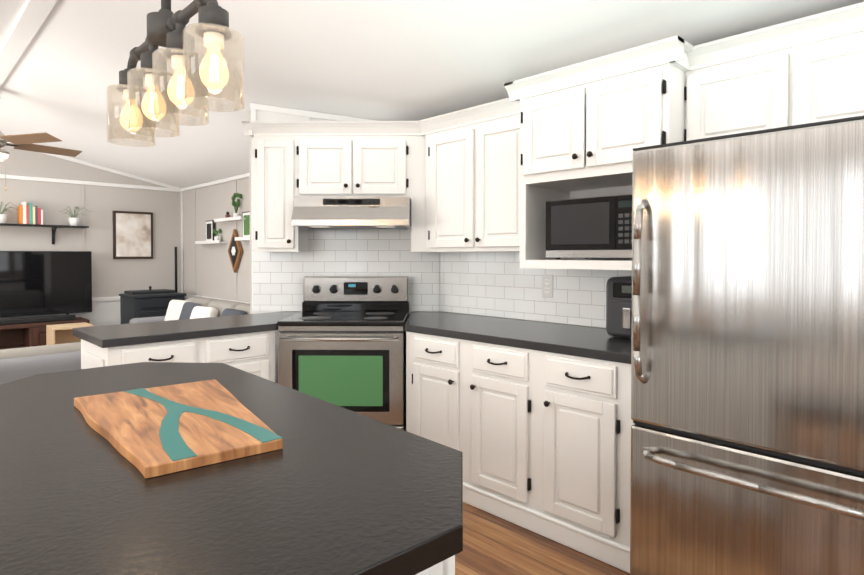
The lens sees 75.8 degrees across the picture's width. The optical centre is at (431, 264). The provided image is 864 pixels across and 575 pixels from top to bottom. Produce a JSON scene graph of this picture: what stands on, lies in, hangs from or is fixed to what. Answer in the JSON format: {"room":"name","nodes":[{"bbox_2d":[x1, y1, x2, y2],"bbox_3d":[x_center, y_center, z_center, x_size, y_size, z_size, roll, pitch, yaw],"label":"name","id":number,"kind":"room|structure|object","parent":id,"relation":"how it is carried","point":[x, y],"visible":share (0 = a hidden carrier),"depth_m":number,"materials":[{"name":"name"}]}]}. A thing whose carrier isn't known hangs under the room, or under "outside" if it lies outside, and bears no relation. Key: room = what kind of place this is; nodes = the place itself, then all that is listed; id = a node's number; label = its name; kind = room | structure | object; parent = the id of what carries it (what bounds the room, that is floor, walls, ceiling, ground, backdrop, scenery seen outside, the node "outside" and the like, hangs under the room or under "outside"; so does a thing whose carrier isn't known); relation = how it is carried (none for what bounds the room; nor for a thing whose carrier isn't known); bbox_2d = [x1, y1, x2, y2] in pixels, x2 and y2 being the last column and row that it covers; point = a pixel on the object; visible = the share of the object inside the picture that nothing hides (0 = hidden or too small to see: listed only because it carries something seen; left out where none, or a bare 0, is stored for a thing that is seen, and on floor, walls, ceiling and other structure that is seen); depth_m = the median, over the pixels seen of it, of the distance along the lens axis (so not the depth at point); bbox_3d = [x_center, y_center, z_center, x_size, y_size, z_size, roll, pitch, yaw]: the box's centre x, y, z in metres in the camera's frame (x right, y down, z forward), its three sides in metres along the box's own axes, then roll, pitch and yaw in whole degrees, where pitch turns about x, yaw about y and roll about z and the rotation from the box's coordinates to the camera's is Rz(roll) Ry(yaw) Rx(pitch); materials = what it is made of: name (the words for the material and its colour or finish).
{"room":"kitchen and living room","nodes":[
{"label":"kitchen and living room","id":0,"kind":"room"},
{"bbox_2d":[0,145,180,297],"bbox_3d":[-5.103,-0.229,6.049,4.600,2.900,0.100,-1,1,-44],"label":"wall","id":1,"kind":"structure","parent":0,"point":[111,277],"depth_m":6.88,"materials":[{"name":"grey paint"}]},
{"bbox_2d":[0,202,91,243],"bbox_3d":[-4.714,-0.473,6.222,1.603,0.473,0.446,-1,1,-44],"label":"shelf","id":2,"kind":"object","parent":1,"relation":"attached to","point":[29,215],"visible":0.96,"depth_m":6.32,"materials":[{"name":"black"}]},
{"bbox_2d":[0,142,179,325],"bbox_3d":[-5.020,-0.107,6.038,4.500,2.657,0.033,-1,1,-44],"label":"trim","id":3,"kind":"structure","parent":1,"relation":"attached to","point":[105,311],"depth_m":6.90,"materials":[{"name":"white wood"}]},
{"bbox_2d":[113,211,152,258],"bbox_3d":[-3.855,-0.383,7.171,0.470,0.610,0.035,-1,1,-44],"label":"picture frame","id":4,"kind":"object","parent":1,"relation":"attached to","point":[132,235],"visible":0.98,"depth_m":7.15,"materials":[{"name":"brown"}]},
{"bbox_2d":[249,110,440,382],"bbox_3d":[-0.594,-0.197,4.150,1.150,2.900,1.249,-1,1,-44],"label":"wall","id":5,"kind":"structure","parent":0,"point":[266,116],"depth_m":4.07,"materials":[{"name":"white paint"}]},
{"bbox_2d":[250,121,301,251],"bbox_3d":[-1.054,-0.522,3.764,0.225,0.867,0.225,-1,1,-44],"label":"upper cabinet","id":6,"kind":"object","parent":5,"relation":"attached to","point":[275,142],"depth_m":3.74,"materials":[{"name":"white wood"}]},
{"bbox_2d":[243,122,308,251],"bbox_3d":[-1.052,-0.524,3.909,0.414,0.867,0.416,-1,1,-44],"label":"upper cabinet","id":7,"kind":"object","parent":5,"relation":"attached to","point":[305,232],"depth_m":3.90,"materials":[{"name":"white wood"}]},
{"bbox_2d":[250,103,376,120],"bbox_3d":[-0.644,-1.062,4.043,1.354,0.234,0.013,0,1,1],"label":"trim","id":8,"kind":"structure","parent":5,"relation":"attached to","point":[307,115],"depth_m":4.04,"materials":[{"name":"white wood"}]},
{"bbox_2d":[252,196,438,310],"bbox_3d":[-0.630,-0.084,4.062,1.366,0.843,0.008,0,1,1],"label":"backsplash","id":9,"kind":"structure","parent":5,"relation":"attached to","point":[278,277],"depth_m":4.06,"materials":[{"name":"tile"}]},
{"bbox_2d":[291,197,410,228],"bbox_3d":[-0.521,-0.348,3.798,0.752,0.194,0.503,0,1,1],"label":"range hood","id":10,"kind":"object","parent":5,"relation":"attached to","point":[351,213],"visible":1,"depth_m":3.59,"materials":[{"name":"silver metal"}]},
{"bbox_2d":[342,121,409,196],"bbox_3d":[-0.524,-0.702,3.754,0.558,0.506,0.555,-1,1,-44],"label":"upper cabinet","id":11,"kind":"object","parent":5,"relation":"attached to","point":[375,154],"depth_m":3.73,"materials":[{"name":"white wood"}]},
{"bbox_2d":[183,177,631,327],"bbox_3d":[0.089,-0.196,4.100,0.108,2.900,10.150,-1,1,-44],"label":"wall","id":12,"kind":"structure","parent":0,"point":[500,284],"depth_m":3.85,"materials":[{"name":"tile"}]},
{"bbox_2d":[195,220,226,243],"bbox_3d":[-2.721,-0.404,6.818,0.114,0.290,0.710,-1,1,-44],"label":"shelf","id":13,"kind":"object","parent":12,"relation":"attached to","point":[211,231],"visible":0.98,"depth_m":6.80,"materials":[{"name":"white wood"}]},
{"bbox_2d":[180,173,249,303],"bbox_3d":[-2.084,0.100,6.236,0.029,2.238,3.750,-1,1,-44],"label":"trim","id":14,"kind":"structure","parent":12,"relation":"attached to","point":[246,175],"depth_m":7.28,"materials":[{"name":"white wood"}]},
{"bbox_2d":[214,193,245,221],"bbox_3d":[-2.320,-0.665,6.408,0.122,0.319,0.710,-1,1,-44],"label":"shelf","id":15,"kind":"object","parent":12,"relation":"attached to","point":[235,217],"visible":1,"depth_m":6.29,"materials":[{"name":"white wood"}]},
{"bbox_2d":[228,229,242,272],"bbox_3d":[-2.272,-0.160,6.401,0.038,0.500,0.320,-1,1,-44],"label":"artwork","id":16,"kind":"object","parent":12,"relation":"attached to","point":[235,250],"visible":1,"depth_m":6.37,"materials":[{"name":"brown wood"}]},
{"bbox_2d":[235,211,249,240],"bbox_3d":[-1.935,-0.428,6.012,0.124,0.320,0.720,-1,1,-44],"label":"shelf","id":17,"kind":"object","parent":12,"relation":"attached to","point":[245,230],"visible":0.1,"depth_m":6.15,"materials":[{"name":"white wood"}]},
{"bbox_2d":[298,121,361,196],"bbox_3d":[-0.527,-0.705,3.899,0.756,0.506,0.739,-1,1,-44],"label":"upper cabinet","id":18,"kind":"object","parent":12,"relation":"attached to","point":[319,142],"depth_m":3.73,"materials":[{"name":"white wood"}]},
{"bbox_2d":[410,120,421,251],"bbox_3d":[-0.088,-0.524,3.894,0.283,0.867,0.283,-1,1,-44],"label":"upper cabinet","id":19,"kind":"object","parent":12,"relation":"attached to","point":[415,126],"depth_m":3.74,"materials":[{"name":"white wood"}]},
{"bbox_2d":[422,90,569,253],"bbox_3d":[0.374,-0.517,3.500,0.325,0.867,0.900,-1,1,-44],"label":"upper cabinet","id":20,"kind":"object","parent":12,"relation":"attached to","point":[494,176],"depth_m":3.27,"materials":[{"name":"white wood"}]},
{"bbox_2d":[542,274,552,297],"bbox_3d":[0.705,0.129,3.393,0.008,0.140,0.080,-1,1,-44],"label":"electrical outlet plate","id":21,"kind":"object","parent":12,"relation":"attached to","point":[547,285],"visible":1,"depth_m":3.39,"materials":[{"name":"white plastic"}]},
{"bbox_2d":[678,2,863,141],"bbox_3d":[1.590,-0.707,2.255,0.325,0.485,0.986,-1,1,-44],"label":"upper cabinet","id":22,"kind":"object","parent":12,"relation":"attached to","point":[810,69],"depth_m":2.23,"materials":[{"name":"white wood"}]},
{"bbox_2d":[0,0,863,187],"bbox_3d":[-1.551,-1.218,2.476,4.700,0.558,10.150,-1,1,-44],"label":"ceiling","id":23,"kind":"structure","parent":0,"point":[397,60],"depth_m":3.17,"materials":[{"name":"white paint"}]},
{"bbox_2d":[0,0,57,86],"bbox_3d":[-1.580,-1.396,2.445,0.110,0.040,9.950,-1,1,-44],"label":"ceiling beam","id":24,"kind":"structure","parent":23,"relation":"attached to","point":[30,20],"depth_m":3.32,"materials":[{"name":"white"}]},
{"bbox_2d":[0,98,81,190],"bbox_3d":[-3.566,-0.943,4.503,1.289,0.931,1.268,-1,1,-44],"label":"ceiling fan","id":25,"kind":"object","parent":24,"relation":"hanging from","point":[22,141],"visible":1,"depth_m":4.48,"materials":[{"name":"brown wood"}]},
{"bbox_2d":[107,0,243,146],"bbox_3d":[-0.717,-0.880,1.494,0.132,1.011,0.742,-1,1,-44],"label":"pendant light","id":26,"kind":"object","parent":23,"relation":"hanging from","point":[194,76],"visible":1,"depth_m":1.41,"materials":[{"name":"clear glass"}]},
{"bbox_2d":[455,502,629,574],"bbox_3d":[-1.551,1.331,2.519,4.700,0.100,10.150,-1,1,-44],"label":"floor","id":27,"kind":"structure","parent":0,"point":[493,544],"depth_m":2.46,"materials":[{"name":"brown wood"}]},
{"bbox_2d":[0,317,89,349],"bbox_3d":[-4.889,0.935,5.829,2.170,0.580,0.440,-1,1,-44],"label":"tv stand","id":28,"kind":"object","parent":27,"relation":"on","point":[22,335],"visible":0.23,"depth_m":6.15,"materials":[{"name":"brown wood"}]},
{"bbox_2d":[0,251,91,324],"bbox_3d":[-4.528,0.241,6.199,1.300,0.792,0.320,-1,1,-44],"label":"tv","id":29,"kind":"object","parent":28,"relation":"on","point":[33,283],"visible":0.98,"depth_m":6.33,"materials":[{"name":"black plastic"}]},
{"bbox_2d":[46,322,93,344],"bbox_3d":[-3.877,0.933,5.953,0.370,0.580,0.320,-1,1,-44],"label":"side table","id":30,"kind":"object","parent":27,"relation":"on","point":[58,333],"visible":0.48,"depth_m":5.98,"materials":[{"name":"beige wood"}]},
{"bbox_2d":[0,297,249,384],"bbox_3d":[-3.231,0.830,4.344,4.265,0.840,2.980,-1,1,-44],"label":"sofa","id":31,"kind":"object","parent":27,"relation":"on","point":[19,363],"visible":0.23,"depth_m":3.41,"materials":[{"name":"grey fabric"}]},
{"bbox_2d":[119,286,186,323],"bbox_3d":[-3.452,0.737,6.895,0.620,0.940,0.644,-1,1,-44],"label":"stove","id":32,"kind":"object","parent":27,"relation":"on","point":[143,303],"visible":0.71,"depth_m":6.71,"materials":[{"name":"grey metal"}]},
{"bbox_2d":[174,247,177,291],"bbox_3d":[-3.447,0.477,7.486,0.034,1.440,0.034,-1,1,-44],"label":"vent pipe","id":33,"kind":"object","parent":32,"relation":"on","point":[176,285],"visible":0.31,"depth_m":7.47,"materials":[{"name":"black metal"}]},
{"bbox_2d":[81,330,274,381],"bbox_3d":[-1.457,0.833,3.236,0.920,0.872,0.616,-1,1,-44],"label":"base cabinet","id":34,"kind":"object","parent":27,"relation":"on","point":[253,353],"visible":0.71,"depth_m":3.07,"materials":[{"name":"white wood"}]},
{"bbox_2d":[72,311,301,347],"bbox_3d":[-1.298,0.372,3.421,1.446,0.040,0.616,-1,1,-44],"label":"countertop","id":35,"kind":"structure","parent":34,"relation":"on","point":[106,336],"depth_m":3.11,"materials":[{"name":"black stone"}]},
{"bbox_2d":[277,276,409,430],"bbox_3d":[-0.544,0.674,3.648,0.757,1.175,0.762,0,1,1],"label":"stove","id":36,"kind":"object","parent":27,"relation":"on","point":[341,341],"visible":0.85,"depth_m":3.33,"materials":[{"name":"grey metal"}]},
{"bbox_2d":[420,558,454,574],"bbox_3d":[-0.596,0.859,1.452,0.544,0.879,1.326,-1,1,-42],"label":"kitchen island","id":37,"kind":"object","parent":27,"relation":"on","point":[448,568],"depth_m":1.12,"materials":[{"name":"white wood"}]},
{"bbox_2d":[0,362,462,574],"bbox_3d":[-0.647,0.400,1.359,0.770,0.040,1.710,-1,1,-42],"label":"island countertop","id":38,"kind":"structure","parent":37,"relation":"on","point":[346,492],"depth_m":0.94,"materials":[{"name":"black stone"}]},
{"bbox_2d":[74,379,282,478],"bbox_3d":[-0.615,0.368,1.342,0.369,0.022,0.663,-1,1,-37],"label":"cutting board","id":39,"kind":"object","parent":38,"relation":"on","point":[154,431],"visible":1,"depth_m":1.24,"materials":[{"name":"brown wood"}]},
{"bbox_2d":[406,331,633,572],"bbox_3d":[0.586,0.837,3.012,0.737,0.872,1.475,-1,1,-44],"label":"base cabinet","id":40,"kind":"object","parent":27,"relation":"on","point":[541,440],"visible":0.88,"depth_m":2.65,"materials":[{"name":"white wood"}]},
{"bbox_2d":[405,311,630,363],"bbox_3d":[0.414,0.375,3.209,0.696,0.040,2.018,-1,1,-44],"label":"countertop","id":41,"kind":"structure","parent":40,"relation":"on","point":[587,342],"depth_m":2.94,"materials":[{"name":"black stone"}]},
{"bbox_2d":[606,276,631,337],"bbox_3d":[1.045,0.211,2.768,0.335,0.300,0.290,-1,1,-44],"label":"air fryer","id":42,"kind":"object","parent":41,"relation":"on","point":[618,306],"visible":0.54,"depth_m":2.73,"materials":[{"name":"grey plastic"}]},
{"bbox_2d":[630,115,863,574],"bbox_3d":[1.345,0.416,2.044,0.944,1.745,0.910,-1,1,-44],"label":"fridge","id":43,"kind":"object","parent":27,"relation":"on","point":[747,392],"visible":1,"depth_m":1.80,"materials":[{"name":"grey metal"}]},
{"bbox_2d":[546,194,631,258],"bbox_3d":[0.903,-0.180,2.833,0.398,0.302,0.510,-1,1,-44],"label":"microwave","id":44,"kind":"object","parent":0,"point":[593,227],"visible":0.69,"depth_m":2.69,"materials":[{"name":"black plastic"}]}
]}

